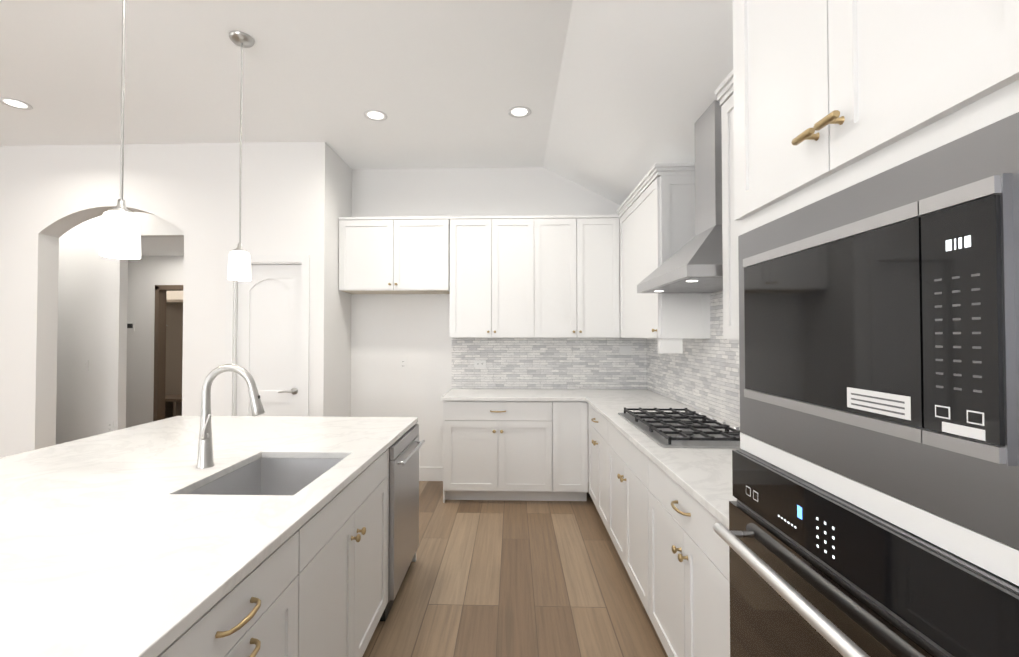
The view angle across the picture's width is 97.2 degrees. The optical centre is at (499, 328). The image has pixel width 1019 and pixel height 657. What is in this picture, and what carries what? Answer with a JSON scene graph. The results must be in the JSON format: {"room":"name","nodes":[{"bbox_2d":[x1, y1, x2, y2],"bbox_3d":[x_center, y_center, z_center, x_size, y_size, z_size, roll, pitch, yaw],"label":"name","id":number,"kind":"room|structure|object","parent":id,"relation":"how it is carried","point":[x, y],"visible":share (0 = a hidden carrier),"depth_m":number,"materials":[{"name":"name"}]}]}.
{"room":"kitchen","nodes":[
{"label":"kitchen","id":0,"kind":"room"},
{"bbox_2d":[56,212,183,444],"bbox_3d":[-4.485,-0.043,4.805,4.100,3.120,0.100,0,-1,2],"label":"wall","id":1,"kind":"structure","parent":0,"point":[92,305],"depth_m":4.75,"materials":[{"name":"white paint"}]},
{"bbox_2d":[106,421,113,432],"bbox_3d":[-4.097,1.036,4.722,0.072,0.116,0.007,0,-1,2],"label":"outlet","id":2,"kind":"object","parent":1,"relation":"attached to","point":[109,424],"depth_m":4.72,"materials":[{"name":"white plastic"}]},
{"bbox_2d":[126,256,183,427],"bbox_3d":[-4.050,0.286,5.987,3.100,2.500,0.100,0,-1,2],"label":"wall","id":3,"kind":"structure","parent":0,"point":[146,274],"depth_m":5.94,"materials":[{"name":"white paint"}]},
{"bbox_2d":[127,322,134,330],"bbox_3d":[-4.901,-0.024,5.960,0.120,0.120,0.017,0,-1,2],"label":"thermostat","id":4,"kind":"object","parent":3,"relation":"attached to","point":[130,325],"depth_m":5.95,"materials":[{"name":"white plastic"}]},
{"bbox_2d":[153,285,182,421],"bbox_3d":[-4.160,0.481,5.987,0.810,2.110,0.130,0,-1,2],"label":"trim","id":5,"kind":"structure","parent":3,"relation":"attached to","point":[159,354],"depth_m":5.96,"materials":[{"name":"brown wood"}]},
{"bbox_2d":[0,142,313,457],"bbox_3d":[-4.083,-0.056,4.033,4.950,3.120,0.180,0,-1,2],"label":"wall","id":6,"kind":"structure","parent":0,"point":[50,195],"depth_m":3.93,"materials":[{"name":"white paint"}]},
{"bbox_2d":[224,255,309,416],"bbox_3d":[-1.999,0.435,3.953,0.730,2.135,0.198,0,-1,2],"label":"door frame","id":7,"kind":"structure","parent":6,"relation":"attached to","point":[230,382],"depth_m":3.87,"materials":[{"name":"white paint"}]},
{"bbox_2d":[237,265,300,415],"bbox_3d":[-2.001,0.467,3.888,0.574,2.045,0.098,0,-1,2],"label":"pantry door","id":8,"kind":"structure","parent":6,"relation":"in","point":[269,332],"depth_m":3.92,"materials":[{"name":"white paint"}]},
{"bbox_2d":[141,237,183,255],"bbox_3d":[-4.016,-1.023,5.457,3.000,0.100,1.200,0,-1,2],"label":"ceiling","id":9,"kind":"structure","parent":0,"point":[162,246],"depth_m":5.34,"materials":[{"name":"white paint"}]},
{"bbox_2d":[166,291,182,299],"bbox_3d":[-4.664,-0.004,7.211,3.000,3.120,0.100,0,-1,2],"label":"wall","id":10,"kind":"structure","parent":0,"point":[174,295],"depth_m":7.17,"materials":[{"name":"white paint"}]},
{"bbox_2d":[0,0,572,168],"bbox_3d":[-3.184,-1.711,1.892,7.077,0.120,11.100,0,-1,2],"label":"ceiling","id":11,"kind":"structure","parent":0,"point":[444,83],"depth_m":2.90,"materials":[{"name":"white paint"}]},
{"bbox_2d":[0,97,32,109],"bbox_3d":[-3.498,-1.627,3.247,0.176,0.005,0.169,0,-1,2],"label":"recessed light","id":12,"kind":"object","parent":11,"relation":"in","point":[30,107],"depth_m":3.24,"materials":[{"name":"white paint"}]},
{"bbox_2d":[99,0,140,258],"bbox_3d":[-1.361,-0.956,1.625,0.128,1.397,0.128,0,-1,2],"label":"pendant light","id":13,"kind":"object","parent":11,"relation":"hanging from","point":[120,235],"visible":1,"depth_m":1.60,"materials":[{"name":"white"}]},
{"bbox_2d":[228,31,254,280],"bbox_3d":[-1.457,-0.956,2.528,0.128,1.367,0.128,0,-1,2],"label":"pendant light","id":14,"kind":"object","parent":11,"relation":"hanging from","point":[239,264],"visible":1,"depth_m":2.51,"materials":[{"name":"white"}]},
{"bbox_2d":[364,110,386,120],"bbox_3d":[-0.945,-1.624,3.423,0.167,0.005,0.158,0,-1,2],"label":"recessed light","id":15,"kind":"object","parent":11,"relation":"in","point":[366,112],"depth_m":3.42,"materials":[{"name":"white paint"}]},
{"bbox_2d":[508,106,530,117],"bbox_3d":[0.149,-1.625,3.370,0.166,0.005,0.167,0,-1,2],"label":"recessed light","id":16,"kind":"object","parent":11,"relation":"in","point":[528,113],"depth_m":3.38,"materials":[{"name":"white paint"}]},
{"bbox_2d":[312,142,351,416],"bbox_3d":[-1.552,-0.053,4.192,0.100,3.120,0.650,0,-1,2],"label":"wall","id":17,"kind":"structure","parent":0,"point":[331,318],"depth_m":3.98,"materials":[{"name":"white paint"}]},
{"bbox_2d":[351,167,619,466],"bbox_3d":[-0.067,-0.048,4.523,3.050,3.120,0.100,0,-1,2],"label":"wall","id":18,"kind":"structure","parent":0,"point":[388,331],"depth_m":4.50,"materials":[{"name":"white paint"}]},
{"bbox_2d":[339,216,450,293],"bbox_3d":[-0.979,-0.694,4.333,1.031,0.684,0.344,0,-1,2],"label":"upper cabinet","id":19,"kind":"object","parent":18,"relation":"attached to","point":[395,254],"depth_m":4.17,"materials":[{"name":"white paint"}]},
{"bbox_2d":[400,358,406,369],"bbox_3d":[-0.963,0.352,4.489,0.072,0.116,0.007,0,-1,2],"label":"outlet","id":20,"kind":"object","parent":18,"relation":"attached to","point":[403,361],"depth_m":4.49,"materials":[{"name":"white plastic"}]},
{"bbox_2d":[419,467,442,480],"bbox_3d":[-0.985,1.444,4.468,1.015,0.135,0.016,0,-1,2],"label":"baseboard","id":21,"kind":"structure","parent":18,"relation":"attached to","point":[430,473],"depth_m":4.44,"materials":[{"name":"white paint"}]},
{"bbox_2d":[474,360,485,367],"bbox_3d":[-0.194,0.351,4.454,0.116,0.072,0.007,0,-1,2],"label":"outlet","id":22,"kind":"object","parent":18,"relation":"attached to","point":[482,363],"depth_m":4.45,"materials":[{"name":"white plastic"}]},
{"bbox_2d":[439,215,542,337],"bbox_3d":[-0.072,-0.474,4.303,0.904,1.124,0.344,0,-1,2],"label":"upper cabinet","id":23,"kind":"object","parent":18,"relation":"attached to","point":[537,276],"depth_m":4.13,"materials":[{"name":"white paint"}]},
{"bbox_2d":[543,215,619,337],"bbox_3d":[0.681,-0.474,4.280,0.840,1.124,0.344,0,-1,2],"label":"upper cabinet","id":24,"kind":"object","parent":18,"relation":"attached to","point":[581,298],"depth_m":4.11,"materials":[{"name":"white paint"}]},
{"bbox_2d":[619,346,630,353],"bbox_3d":[1.236,0.210,4.413,0.116,0.072,0.009,0,-1,2],"label":"outlet","id":25,"kind":"object","parent":18,"relation":"attached to","point":[622,349],"depth_m":4.41,"materials":[{"name":"white plastic"}]},
{"bbox_2d":[363,481,667,656],"bbox_3d":[-2.573,1.498,1.821,8.300,0.060,11.100,0,-1,2],"label":"floor","id":26,"kind":"structure","parent":0,"point":[502,578],"depth_m":2.55,"materials":[{"name":"brown wood"}]},
{"bbox_2d":[165,300,182,418],"bbox_3d":[-5.022,0.557,6.930,1.900,1.990,0.455,0,-1,2],"label":"bench","id":27,"kind":"object","parent":26,"relation":"on","point":[174,356],"visible":0.15,"depth_m":7.14,"materials":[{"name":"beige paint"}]},
{"bbox_2d":[157,423,416,656],"bbox_3d":[-1.207,1.013,1.062,1.315,0.885,3.689,0,-1,2],"label":"kitchen island","id":28,"kind":"object","parent":26,"relation":"on","point":[316,585],"visible":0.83,"depth_m":1.45,"materials":[{"name":"white paint"}]},
{"bbox_2d":[0,416,417,656],"bbox_3d":[-1.373,0.555,1.060,1.585,0.030,3.720,0,-1,2],"label":"island countertop","id":29,"kind":"structure","parent":28,"relation":"on","point":[120,543],"depth_m":1.26,"materials":[{"name":"stone"}]},
{"bbox_2d":[196,364,264,468],"bbox_3d":[-1.076,0.347,1.794,0.268,0.410,0.075,0,-1,2],"label":"faucet","id":30,"kind":"object","parent":29,"relation":"on","point":[205,454],"visible":1,"depth_m":1.79,"materials":[{"name":"silver metal"}]},
{"bbox_2d":[188,458,342,494],"bbox_3d":[-0.877,0.692,1.751,0.487,0.219,0.617,0,-1,2],"label":"undermount sink","id":31,"kind":"object","parent":29,"relation":"in","point":[277,476],"visible":0.04,"depth_m":2.03,"materials":[{"name":"silver metal"}]},
{"bbox_2d":[379,424,424,620],"bbox_3d":[-0.760,1.037,2.558,0.570,0.876,0.601,0,-1,2],"label":"dishwasher","id":32,"kind":"object","parent":28,"relation":"in","point":[404,496],"visible":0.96,"depth_m":2.42,"materials":[{"name":"grey metal"}]},
{"bbox_2d":[443,401,587,502],"bbox_3d":[0.141,1.063,4.118,1.242,0.885,0.640,0,-1,2],"label":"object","id":33,"kind":"object","parent":26,"relation":"on","point":[519,450],"visible":0.98,"depth_m":3.85,"materials":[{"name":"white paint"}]},
{"bbox_2d":[442,388,581,400],"bbox_3d":[0.113,0.606,4.137,1.200,0.030,0.636,0,-1,2],"label":"countertop","id":34,"kind":"structure","parent":33,"relation":"on","point":[455,394],"depth_m":3.94,"materials":[{"name":"stone"}]},
{"bbox_2d":[588,404,729,656],"bbox_3d":[1.032,1.037,2.516,0.715,0.885,2.590,0,-1,2],"label":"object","id":35,"kind":"object","parent":26,"relation":"on","point":[671,545],"visible":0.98,"depth_m":1.92,"materials":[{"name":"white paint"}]},
{"bbox_2d":[578,389,740,528],"bbox_3d":[1.040,0.584,2.826,0.733,0.030,3.201,0,-1,2],"label":"countertop","id":36,"kind":"structure","parent":35,"relation":"on","point":[702,477],"depth_m":1.98,"materials":[{"name":"stone"}]},
{"bbox_2d":[618,407,739,447],"bbox_3d":[1.035,0.540,2.539,0.520,0.048,0.900,0,-1,2],"label":"cooktop","id":37,"kind":"object","parent":36,"relation":"in","point":[677,428],"visible":0.92,"depth_m":2.38,"materials":[{"name":"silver metal"}]},
{"bbox_2d":[733,0,1018,585],"bbox_3d":[0.974,0.202,0.853,0.741,2.500,0.755,0,-1,2],"label":"tall cabinet","id":38,"kind":"object","parent":26,"relation":"on","point":[830,97],"visible":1,"depth_m":0.81,"materials":[{"name":"white paint"}]},
{"bbox_2d":[713,449,1018,656],"bbox_3d":[0.613,0.764,0.855,0.106,0.876,0.749,0,-1,2],"label":"wall oven","id":39,"kind":"object","parent":38,"relation":"in","point":[815,571],"visible":1,"depth_m":0.81,"materials":[{"name":"black metal"}]},
{"bbox_2d":[738,112,1018,549],"bbox_3d":[0.647,0.008,0.866,0.034,0.540,0.747,0,-1,2],"label":"microwave","id":40,"kind":"object","parent":38,"relation":"in","point":[879,332],"visible":1,"depth_m":0.70,"materials":[{"name":"black metal"}]},
{"bbox_2d":[543,0,732,204],"bbox_3d":[0.883,-1.446,0.390,1.143,0.701,8.350,0,-1,2],"label":"ceiling","id":41,"kind":"structure","parent":0,"point":[640,82],"depth_m":2.64,"materials":[{"name":"white paint"}]},
{"bbox_3d":[1.395,-0.116,0.353,0.120,3.120,8.350,0,-1,2],"label":"wall","id":42,"kind":"structure","parent":0,"visible":0},
{"bbox_2d":[451,337,646,388],"bbox_3d":[0.481,0.333,4.444,1.920,0.524,0.012,0,-1,2],"label":"tile backsplash","id":43,"kind":"structure","parent":42,"relation":"attached to","point":[511,363],"depth_m":4.44,"materials":[{"name":"tile"}]},
{"bbox_2d":[617,163,709,338],"bbox_3d":[1.235,-0.507,3.531,0.379,1.165,1.116,0,-1,2],"label":"upper cabinet","id":44,"kind":"object","parent":42,"relation":"attached to","point":[656,211],"visible":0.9,"depth_m":3.03,"materials":[{"name":"white paint"}]},
{"bbox_2d":[658,339,682,353],"bbox_3d":[1.151,0.118,3.034,0.148,0.099,0.058,0,-1,2],"label":"electrical outlet box","id":45,"kind":"object","parent":44,"relation":"attached to","point":[670,346],"visible":1,"depth_m":3.01,"materials":[{"name":"white plastic"}]},
{"bbox_2d":[637,100,722,292],"bbox_3d":[1.143,-0.736,2.557,0.487,0.996,0.860,0,-1,2],"label":"range hood","id":46,"kind":"object","parent":42,"relation":"attached to","point":[698,257],"visible":0.62,"depth_m":2.46,"materials":[{"name":"silver metal"}]},
{"bbox_2d":[647,291,739,425],"bbox_3d":[1.403,0.126,2.824,0.012,0.884,3.203,0,-1,2],"label":"tile backsplash","id":47,"kind":"structure","parent":42,"relation":"attached to","point":[703,375],"depth_m":3.06,"materials":[{"name":"tile"}]},
{"bbox_2d":[715,70,739,339],"bbox_3d":[1.179,-0.537,1.684,0.379,1.165,0.813,0,-1,2],"label":"upper cabinet","id":48,"kind":"object","parent":42,"relation":"attached to","point":[730,224],"visible":0.06,"depth_m":2.03,"materials":[{"name":"white paint"}]}
]}

